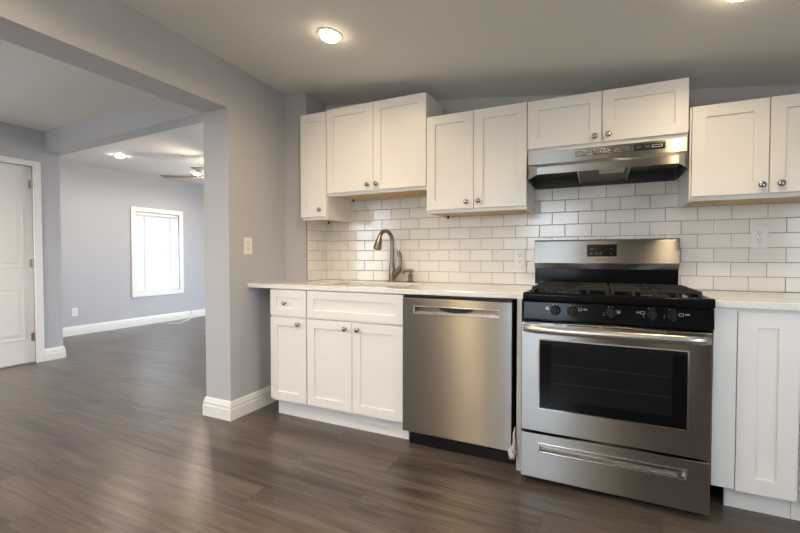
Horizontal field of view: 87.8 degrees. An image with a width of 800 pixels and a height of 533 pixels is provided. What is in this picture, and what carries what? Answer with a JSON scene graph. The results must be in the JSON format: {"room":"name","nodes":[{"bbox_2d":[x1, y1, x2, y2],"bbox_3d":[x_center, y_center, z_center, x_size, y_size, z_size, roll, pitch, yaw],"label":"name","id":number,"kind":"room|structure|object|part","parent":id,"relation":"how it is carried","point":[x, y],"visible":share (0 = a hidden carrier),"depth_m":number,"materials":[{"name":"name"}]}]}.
{"room":"kitchen","nodes":[
{"label":"kitchen","id":0,"kind":"room"},
{"bbox_2d":[0,121,62,362],"bbox_3d":[-5.174,-0.220,3.084,1.468,2.500,3.865,1,2,25],"label":"wall","id":1,"kind":"structure","parent":0,"point":[16,141],"depth_m":4.40,"materials":[{"name":"grey paint"}]},
{"bbox_2d":[0,156,44,368],"bbox_3d":[-3.993,-0.034,3.947,0.168,2.085,0.950,1,2,25],"label":"door","id":2,"kind":"structure","parent":1,"relation":"in","point":[18,336],"depth_m":4.21,"materials":[{"name":"white paint"}]},
{"bbox_2d":[45,309,205,360],"bbox_3d":[-3.474,0.883,6.524,1.366,0.128,4.112,1,2,25],"label":"baseboard","id":3,"kind":"structure","parent":1,"relation":"attached to","point":[59,352],"depth_m":6.28,"materials":[{"name":"white paint"}]},
{"bbox_2d":[0,39,203,184],"bbox_3d":[-3.007,-1.458,4.203,4.156,0.080,7.800,1,2,25],"label":"ceiling","id":4,"kind":"structure","parent":0,"point":[38,91],"depth_m":3.72,"materials":[{"name":"white paint"}]},
{"bbox_2d":[114,154,125,157],"bbox_3d":[-3.639,-1.429,5.402,0.133,0.036,0.133,1,2,25],"label":"recessed light","id":5,"kind":"object","parent":4,"relation":"in","point":[116,155],"visible":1,"depth_m":5.37,"materials":[{"name":"white plastic"}]},
{"bbox_2d":[160,167,203,177],"bbox_3d":[-2.486,-1.274,5.512,0.986,0.360,0.987,1,2,37],"label":"ceiling fan","id":6,"kind":"object","parent":4,"relation":"hanging from","point":[198,169],"visible":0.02,"depth_m":5.42,"materials":[{"name":"silver metal"}]},
{"bbox_3d":[-2.823,-1.178,5.470,0.580,0.013,0.125,0,1,-7],"label":"blade","id":7,"kind":"part","parent":6,"relation":"part of","materials":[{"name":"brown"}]},
{"bbox_3d":[-2.435,-1.171,5.168,0.125,0.013,0.580,0,1,-8],"label":"blade","id":8,"kind":"part","parent":6,"relation":"part of","materials":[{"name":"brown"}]},
{"bbox_2d":[59,160,204,327],"bbox_3d":[-4.129,-0.311,6.849,0.120,2.500,4.036,1,2,25],"label":"wall","id":9,"kind":"structure","parent":0,"point":[95,201],"depth_m":6.27,"materials":[{"name":"grey paint"}]},
{"bbox_2d":[72,308,77,316],"bbox_3d":[-4.556,0.639,5.824,0.009,0.118,0.075,1,2,25],"label":"wall outlet","id":10,"kind":"object","parent":9,"relation":"attached to","point":[74,310],"visible":1,"depth_m":5.82,"materials":[{"name":"white plastic"}]},
{"bbox_2d":[130,206,183,297],"bbox_3d":[-4.072,-0.238,6.949,0.138,1.434,0.904,1,2,25],"label":"window","id":11,"kind":"structure","parent":9,"relation":"in","point":[133,209],"depth_m":6.84,"materials":[{"name":"white paint"}]},
{"bbox_2d":[136,212,178,291],"bbox_3d":[-4.055,-0.241,6.941,0.052,1.279,0.748,1,2,25],"label":"window blind","id":12,"kind":"object","parent":11,"relation":"attached to","point":[156,234],"visible":0.98,"depth_m":6.93,"materials":[{"name":"white plastic"}]},
{"bbox_3d":[-4.057,0.389,6.957,0.048,0.020,0.748,1,2,25],"label":"rail","id":13,"kind":"part","parent":12,"relation":"part of","materials":[{"name":"white plastic"}]},
{"bbox_2d":[0,0,285,400],"bbox_3d":[-1.025,-0.225,3.290,0.232,2.500,7.800,1,2,25],"label":"wall","id":14,"kind":"structure","parent":0,"point":[244,116],"depth_m":2.81,"materials":[{"name":"grey paint"}]},
{"bbox_2d":[44,96,202,155],"bbox_3d":[-2.471,-1.303,3.763,2.820,0.248,0.149,1,2,29],"label":"beam","id":15,"kind":"structure","parent":14,"relation":"attached to","point":[157,114],"depth_m":3.71,"materials":[{"name":"grey paint"}]},
{"bbox_2d":[203,386,276,421],"bbox_3d":[-0.302,0.924,4.838,0.268,0.128,4.433,1,2,25],"label":"baseboard","id":16,"kind":"structure","parent":14,"relation":"attached to","point":[226,410],"depth_m":2.87,"materials":[{"name":"white paint"}]},
{"bbox_2d":[244,238,251,254],"bbox_3d":[-1.068,-0.143,2.922,0.009,0.118,0.075,1,2,25],"label":"wall outlet","id":17,"kind":"object","parent":14,"relation":"attached to","point":[247,241],"visible":1,"depth_m":2.92,"materials":[{"name":"white plastic"}]},
{"bbox_2d":[246,241,249,250],"bbox_3d":[-1.066,-0.143,2.921,0.004,0.068,0.034,1,2,25],"label":"receptacle","id":18,"kind":"object","parent":17,"relation":"attached to","point":[247,242],"depth_m":2.92,"materials":[{"name":"white plastic"}]},
{"bbox_2d":[284,93,325,280],"bbox_3d":[-0.755,-0.157,3.351,0.206,2.360,0.260,1,2,25],"label":"wall","id":19,"kind":"structure","parent":0,"point":[296,105],"depth_m":3.23,"materials":[{"name":"grey paint"}]},
{"bbox_2d":[0,316,799,532],"bbox_3d":[-1.086,1.054,3.349,8.650,0.060,8.000,1,2,25],"label":"floor","id":20,"kind":"structure","parent":0,"point":[113,434],"depth_m":2.13,"materials":[{"name":"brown wood"}]},
{"bbox_2d":[270,288,313,419],"bbox_3d":[-0.625,0.588,3.071,0.308,0.884,0.662,1,2,25],"label":"base cabinet","id":21,"kind":"object","parent":20,"relation":"on","point":[288,307],"visible":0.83,"depth_m":2.81,"materials":[{"name":"white paint"}]},
{"bbox_3d":[-0.751,0.245,2.799,0.301,0.176,0.019,1,2,25],"label":"drawer","id":22,"kind":"part","parent":21,"relation":"part of","materials":[{"name":"white paint"}]},
{"bbox_3d":[-0.751,0.626,2.808,0.301,0.566,0.019,1,2,25],"label":"door","id":23,"kind":"part","parent":21,"relation":"part of","materials":[{"name":"white paint"}]},
{"bbox_2d":[307,285,412,439],"bbox_3d":[-0.166,0.594,2.853,0.704,0.884,0.662,1,2,25],"label":"base cabinet","id":24,"kind":"object","parent":20,"relation":"on","point":[355,339],"visible":0.79,"depth_m":2.58,"materials":[{"name":"white paint"}]},
{"bbox_3d":[-0.451,0.629,2.665,0.342,0.566,0.019,1,2,25],"label":"door","id":25,"kind":"part","parent":24,"relation":"part of","materials":[{"name":"white paint"}]},
{"bbox_3d":[-0.292,0.250,2.580,0.694,0.176,0.019,1,2,25],"label":"false drawer","id":26,"kind":"part","parent":24,"relation":"part of","materials":[{"name":"white paint"}]},
{"bbox_3d":[-0.136,0.633,2.515,0.348,0.566,0.019,1,2,25],"label":"door","id":27,"kind":"part","parent":24,"relation":"part of","materials":[{"name":"white paint"}]},
{"bbox_2d":[248,279,534,298],"bbox_3d":[-0.085,0.135,2.816,1.882,0.030,0.646,1,2,25],"label":"countertop","id":28,"kind":"structure","parent":24,"relation":"on","point":[398,287],"depth_m":2.61,"materials":[{"name":"white stone"}]},
{"bbox_2d":[373,229,401,281],"bbox_3d":[-0.103,-0.078,3.024,0.223,0.387,0.112,-1,2,-30],"label":"kitchen faucet","id":29,"kind":"object","parent":28,"relation":"on","point":[393,273],"visible":0.98,"depth_m":3.04,"materials":[{"name":"silver metal"}]},
{"bbox_3d":[-0.103,-0.150,3.029,0.029,0.243,0.164,1,2,40],"label":"spout","id":30,"kind":"part","parent":29,"relation":"part of","materials":[{"name":"silver metal"}]},
{"bbox_3d":[-0.030,0.051,3.062,0.101,0.104,0.047,1,2,42],"label":"handle","id":31,"kind":"part","parent":29,"relation":"part of","materials":[{"name":"silver metal"}]},
{"bbox_3d":[-0.003,-0.047,3.042,0.040,0.140,0.033,1,2,25],"label":"lever","id":32,"kind":"part","parent":29,"relation":"part of","materials":[{"name":"silver metal"}]},
{"bbox_2d":[402,269,413,282],"bbox_3d":[0.062,0.066,3.034,0.091,0.098,0.060,1,2,25],"label":"soap dispenser","id":33,"kind":"object","parent":28,"relation":"on","point":[410,276],"visible":1,"depth_m":3.01,"materials":[{"name":"silver metal"}]},
{"bbox_3d":[0.057,0.037,3.029,0.088,0.040,0.028,0,1,16],"label":"pump spout","id":34,"kind":"part","parent":33,"relation":"part of","materials":[{"name":"silver metal"}]},
{"bbox_2d":[403,294,516,463],"bbox_3d":[0.432,0.601,2.553,0.618,0.883,0.654,1,2,25],"label":"dishwasher","id":35,"kind":"object","parent":20,"relation":"on","point":[460,353],"visible":0.96,"depth_m":2.25,"materials":[{"name":"silver metal"}]},
{"bbox_3d":[0.299,0.245,2.257,0.488,0.047,0.020,1,2,25],"label":"pocket handle","id":36,"kind":"part","parent":35,"relation":"part of","materials":[{"name":"silver metal"}]},
{"bbox_2d":[508,427,516,459],"bbox_3d":[0.574,0.908,2.126,0.046,0.169,0.037,1,2,25],"label":"plastic wrap","id":37,"kind":"object","parent":35,"relation":"attached to","point":[512,452],"visible":1,"depth_m":2.12,"materials":[{"name":"white plastic"}]},
{"bbox_2d":[516,299,523,470],"bbox_3d":[0.750,0.603,2.425,0.024,0.886,0.648,1,2,25],"label":"filler panel","id":38,"kind":"object","parent":20,"relation":"on","point":[520,318],"visible":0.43,"depth_m":2.13,"materials":[{"name":"grey"}]},
{"bbox_2d":[521,238,715,514],"bbox_3d":[1.067,0.449,2.166,0.799,1.206,0.801,1,2,25],"label":"gas range","id":39,"kind":"object","parent":20,"relation":"on","point":[616,379],"visible":1,"depth_m":1.88,"materials":[{"name":"silver metal"}]},
{"bbox_3d":[0.733,0.207,1.963,0.047,0.047,0.021,1,2,25],"label":"knob","id":40,"kind":"part","parent":39,"relation":"part of","materials":[{"name":"black plastic"}]},
{"bbox_3d":[0.854,0.132,2.121,0.120,0.014,0.120,1,2,25],"label":"burner","id":41,"kind":"part","parent":39,"relation":"part of","materials":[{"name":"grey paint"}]},
{"bbox_3d":[0.800,0.209,1.931,0.047,0.047,0.021,1,2,25],"label":"knob","id":42,"kind":"part","parent":39,"relation":"part of","materials":[{"name":"black plastic"}]},
{"bbox_3d":[0.945,0.209,1.862,0.047,0.047,0.021,1,2,25],"label":"knob","id":43,"kind":"part","parent":39,"relation":"part of","materials":[{"name":"black plastic"}]},
{"bbox_3d":[0.940,0.874,1.883,0.598,0.047,0.026,1,2,25],"label":"drawer handle","id":44,"kind":"part","parent":39,"relation":"part of","materials":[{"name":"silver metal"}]},
{"bbox_3d":[0.945,0.917,1.898,0.758,0.216,0.050,1,2,25],"label":"drawer","id":45,"kind":"part","parent":39,"relation":"part of","materials":[{"name":"silver metal"}]},
{"bbox_3d":[1.104,0.585,2.224,0.750,0.841,0.670,1,2,25],"label":"panel","id":46,"kind":"part","parent":39,"relation":"part of","materials":[{"name":"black metal"}]},
{"bbox_3d":[0.946,0.533,1.891,0.758,0.527,0.055,1,2,25],"label":"oven door","id":47,"kind":"part","parent":39,"relation":"part of","materials":[{"name":"silver metal"}]},
{"bbox_3d":[0.922,0.298,1.829,0.742,0.034,0.075,1,2,25],"label":"handle","id":48,"kind":"part","parent":39,"relation":"part of","materials":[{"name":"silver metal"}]},
{"bbox_3d":[0.957,0.216,1.889,0.764,0.089,0.045,1,2,25],"label":"control panel","id":49,"kind":"part","parent":39,"relation":"part of","materials":[{"name":"black metal"}]},
{"bbox_2d":[523,287,715,308],"bbox_3d":[1.088,0.143,2.163,0.766,0.042,0.665,1,2,25],"label":"cooktop","id":50,"kind":"object","parent":39,"relation":"in","point":[612,299],"depth_m":1.90,"materials":[{"name":"black metal"}]},
{"bbox_3d":[1.087,0.209,1.794,0.047,0.047,0.021,1,2,25],"label":"knob","id":51,"kind":"part","parent":39,"relation":"part of","materials":[{"name":"black plastic"}]},
{"bbox_3d":[1.200,0.136,1.957,0.120,0.014,0.120,1,2,25],"label":"burner","id":52,"kind":"part","parent":39,"relation":"part of","materials":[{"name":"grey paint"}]},
{"bbox_3d":[1.155,0.210,1.762,0.047,0.047,0.021,1,2,25],"label":"knob","id":53,"kind":"part","parent":39,"relation":"part of","materials":[{"name":"black plastic"}]},
{"bbox_2d":[708,307,799,518],"bbox_3d":[1.616,0.614,2.021,0.288,0.884,0.633,1,2,25],"label":"base cabinet","id":54,"kind":"object","parent":20,"relation":"on","point":[755,387],"visible":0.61,"depth_m":1.74,"materials":[{"name":"white paint"}]},
{"bbox_3d":[1.521,0.572,1.726,0.201,0.765,0.019,1,2,25],"label":"door","id":55,"kind":"part","parent":54,"relation":"part of","materials":[{"name":"white paint"}]},
{"bbox_2d":[790,388,799,520],"bbox_3d":[2.001,0.619,1.823,0.572,0.884,0.662,1,2,25],"label":"base cabinet","id":56,"kind":"object","parent":20,"relation":"on","point":[794,506],"visible":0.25,"depth_m":1.70,"materials":[{"name":"white paint"}]},
{"bbox_2d":[697,290,799,310],"bbox_3d":[1.892,0.158,1.875,0.924,0.030,0.646,1,2,25],"label":"countertop","id":57,"kind":"structure","parent":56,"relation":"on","point":[724,299],"depth_m":1.82,"materials":[{"name":"white stone"}]},
{"bbox_3d":[1.747,0.575,1.618,0.280,0.765,0.019,1,2,25],"label":"door","id":58,"kind":"part","parent":56,"relation":"part of","materials":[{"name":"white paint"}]},
{"bbox_2d":[118,0,799,104],"bbox_3d":[0.131,-1.133,0.724,4.042,0.671,4.200,1,2,25],"label":"ceiling","id":59,"kind":"structure","parent":0,"point":[387,49],"depth_m":2.11,"materials":[{"name":"white paint"}]},
{"bbox_2d":[317,27,341,42],"bbox_3d":[-0.373,-1.220,2.207,0.132,0.045,0.133,0,1,12],"label":"recessed light","id":60,"kind":"object","parent":59,"relation":"in","point":[330,35],"visible":1,"depth_m":2.18,"materials":[{"name":"white plastic"}]},
{"bbox_2d":[326,84,799,114],"bbox_3d":[1.100,-0.210,2.667,4.142,2.500,0.100,1,2,25],"label":"wall","id":61,"kind":"structure","parent":0,"point":[707,96],"depth_m":2.32,"materials":[{"name":"grey paint"}]},
{"bbox_2d":[300,112,350,223],"bbox_3d":[-0.571,-0.730,3.181,0.229,0.786,0.364,1,2,25],"label":"upper cabinet","id":62,"kind":"object","parent":61,"relation":"attached to","point":[316,206],"visible":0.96,"depth_m":3.06,"materials":[{"name":"white paint"}]},
{"bbox_3d":[-0.633,-0.740,3.051,0.226,0.752,0.019,1,2,25],"label":"door","id":63,"kind":"part","parent":62,"relation":"part of","materials":[{"name":"white paint"}]},
{"bbox_3d":[-0.557,-0.361,3.220,0.196,0.005,0.296,1,2,25],"label":"underside panel","id":64,"kind":"part","parent":62,"relation":"part of","materials":[{"name":"brown wood"}]},
{"bbox_2d":[327,92,443,201],"bbox_3d":[-0.116,-0.810,2.963,0.772,0.630,0.364,1,2,25],"label":"upper cabinet","id":65,"kind":"object","parent":61,"relation":"attached to","point":[376,149],"visible":0.94,"depth_m":2.81,"materials":[{"name":"white paint"}]},
{"bbox_3d":[-0.352,-0.822,2.915,0.380,0.596,0.019,1,2,25],"label":"door","id":66,"kind":"part","parent":65,"relation":"part of","materials":[{"name":"white paint"}]},
{"bbox_3d":[-0.101,-0.519,3.000,0.739,0.005,0.296,1,2,25],"label":"underside panel","id":67,"kind":"part","parent":65,"relation":"part of","materials":[{"name":"brown wood"}]},
{"bbox_3d":[-0.004,-0.818,2.750,0.385,0.596,0.019,1,2,25],"label":"door","id":68,"kind":"part","parent":65,"relation":"part of","materials":[{"name":"white paint"}]},
{"bbox_2d":[427,102,534,218],"bbox_3d":[0.516,-0.643,2.666,0.622,0.626,0.364,1,2,25],"label":"upper cabinet","id":69,"kind":"object","parent":61,"relation":"attached to","point":[477,160],"visible":0.98,"depth_m":2.52,"materials":[{"name":"white paint"}]},
{"bbox_3d":[0.312,-0.655,2.603,0.305,0.592,0.019,1,2,25],"label":"door","id":70,"kind":"part","parent":69,"relation":"part of","materials":[{"name":"white paint"}]},
{"bbox_3d":[0.530,-0.354,2.703,0.589,0.005,0.296,1,2,25],"label":"underside panel","id":71,"kind":"part","parent":69,"relation":"part of","materials":[{"name":"brown wood"}]},
{"bbox_3d":[0.593,-0.651,2.470,0.311,0.592,0.019,1,2,25],"label":"door","id":72,"kind":"part","parent":69,"relation":"part of","materials":[{"name":"white paint"}]},
{"bbox_2d":[306,170,799,292],"bbox_3d":[1.066,-0.256,2.482,3.826,0.800,0.260,1,2,25],"label":"wall","id":73,"kind":"structure","parent":61,"relation":"attached to","point":[716,254],"depth_m":2.64,"materials":[{"name":"white tile"}]},
{"bbox_2d":[514,250,525,266],"bbox_3d":[0.793,-0.053,2.749,0.075,0.118,0.009,1,2,25],"label":"wall outlet","id":74,"kind":"object","parent":73,"relation":"attached to","point":[519,255],"visible":1,"depth_m":2.75,"materials":[{"name":"white plastic"}]},
{"bbox_2d":[517,253,521,263],"bbox_3d":[0.792,-0.053,2.747,0.034,0.068,0.004,1,2,25],"label":"receptacle","id":75,"kind":"object","parent":74,"relation":"attached to","point":[519,255],"depth_m":2.75,"materials":[{"name":"white plastic"}]},
{"bbox_2d":[750,226,768,247],"bbox_3d":[1.914,-0.158,2.213,0.075,0.118,0.009,1,2,25],"label":"wall outlet","id":76,"kind":"object","parent":73,"relation":"attached to","point":[759,234],"visible":1,"depth_m":2.21,"materials":[{"name":"white plastic"}]},
{"bbox_2d":[756,230,763,242],"bbox_3d":[1.913,-0.158,2.211,0.034,0.068,0.004,1,2,25],"label":"receptacle","id":77,"kind":"object","parent":76,"relation":"attached to","point":[759,233],"depth_m":2.21,"materials":[{"name":"white plastic"}]},
{"bbox_2d":[528,77,688,153],"bbox_3d":[1.148,-0.800,2.362,0.774,0.294,0.364,1,2,25],"label":"upper cabinet","id":78,"kind":"object","parent":61,"relation":"attached to","point":[656,111],"visible":0.88,"depth_m":2.21,"materials":[{"name":"white paint"}]},
{"bbox_3d":[0.911,-0.807,2.315,0.382,0.270,0.019,1,2,25],"label":"door","id":79,"kind":"part","parent":78,"relation":"part of","materials":[{"name":"white paint"}]},
{"bbox_3d":[1.045,-0.699,2.228,0.031,0.031,0.028,1,2,25],"label":"knob","id":80,"kind":"part","parent":78,"relation":"part of","materials":[{"name":"silver metal"}]},
{"bbox_2d":[528,137,687,189],"bbox_3d":[1.127,-0.569,2.322,0.768,0.162,0.458,1,2,25],"label":"range hood","id":81,"kind":"object","parent":78,"relation":"attached to","point":[610,164],"visible":1,"depth_m":2.26,"materials":[{"name":"silver metal"}]},
{"bbox_2d":[576,149,592,156],"bbox_3d":[1.007,-0.621,2.274,0.085,0.030,0.002,1,2,25],"label":"vent grille","id":82,"kind":"object","parent":81,"relation":"attached to","point":[579,152],"depth_m":2.27,"materials":[{"name":"silver metal"}]},
{"bbox_2d":[594,147,611,154],"bbox_3d":[1.090,-0.620,2.235,0.085,0.030,0.002,1,2,25],"label":"vent grille","id":83,"kind":"object","parent":81,"relation":"attached to","point":[597,150],"depth_m":2.23,"materials":[{"name":"silver metal"}]},
{"bbox_2d":[613,145,630,152],"bbox_3d":[1.171,-0.619,2.193,0.085,0.031,0.006,1,2,25],"label":"vent grille","id":84,"kind":"object","parent":81,"relation":"attached to","point":[616,148],"depth_m":2.19,"materials":[{"name":"silver metal"}]},
{"bbox_3d":[1.285,-0.618,2.141,0.140,0.033,0.003,1,2,25],"label":"switch panel","id":85,"kind":"part","parent":81,"relation":"part of","materials":[{"name":"black plastic"}]},
{"bbox_3d":[1.104,-0.700,2.200,0.031,0.031,0.028,1,2,25],"label":"knob","id":86,"kind":"part","parent":78,"relation":"part of","materials":[{"name":"silver metal"}]},
{"bbox_3d":[1.261,-0.803,2.149,0.385,0.270,0.019,1,2,25],"label":"door","id":87,"kind":"part","parent":78,"relation":"part of","materials":[{"name":"white paint"}]},
{"bbox_2d":[678,93,799,207],"bbox_3d":[1.784,-0.559,2.065,0.621,0.466,0.364,1,2,25],"label":"upper cabinet","id":88,"kind":"object","parent":61,"relation":"attached to","point":[746,151],"visible":0.96,"depth_m":1.98,"materials":[{"name":"white paint"}]},
{"bbox_3d":[1.583,-0.565,2.001,0.298,0.442,0.019,1,2,25],"label":"door","id":89,"kind":"part","parent":88,"relation":"part of","materials":[{"name":"white paint"}]},
{"bbox_3d":[1.798,-0.340,2.100,0.588,0.005,0.296,1,2,25],"label":"underside panel","id":90,"kind":"part","parent":88,"relation":"part of","materials":[{"name":"brown wood"}]},
{"bbox_3d":[1.683,-0.380,1.932,0.031,0.031,0.028,1,2,25],"label":"knob","id":91,"kind":"part","parent":88,"relation":"part of","materials":[{"name":"silver metal"}]},
{"bbox_3d":[1.745,-0.382,1.902,0.031,0.031,0.028,1,2,25],"label":"knob","id":92,"kind":"part","parent":88,"relation":"part of","materials":[{"name":"silver metal"}]},
{"bbox_3d":[1.859,-0.562,1.870,0.304,0.442,0.019,1,2,25],"label":"door","id":93,"kind":"part","parent":88,"relation":"part of","materials":[{"name":"white paint"}]}
]}

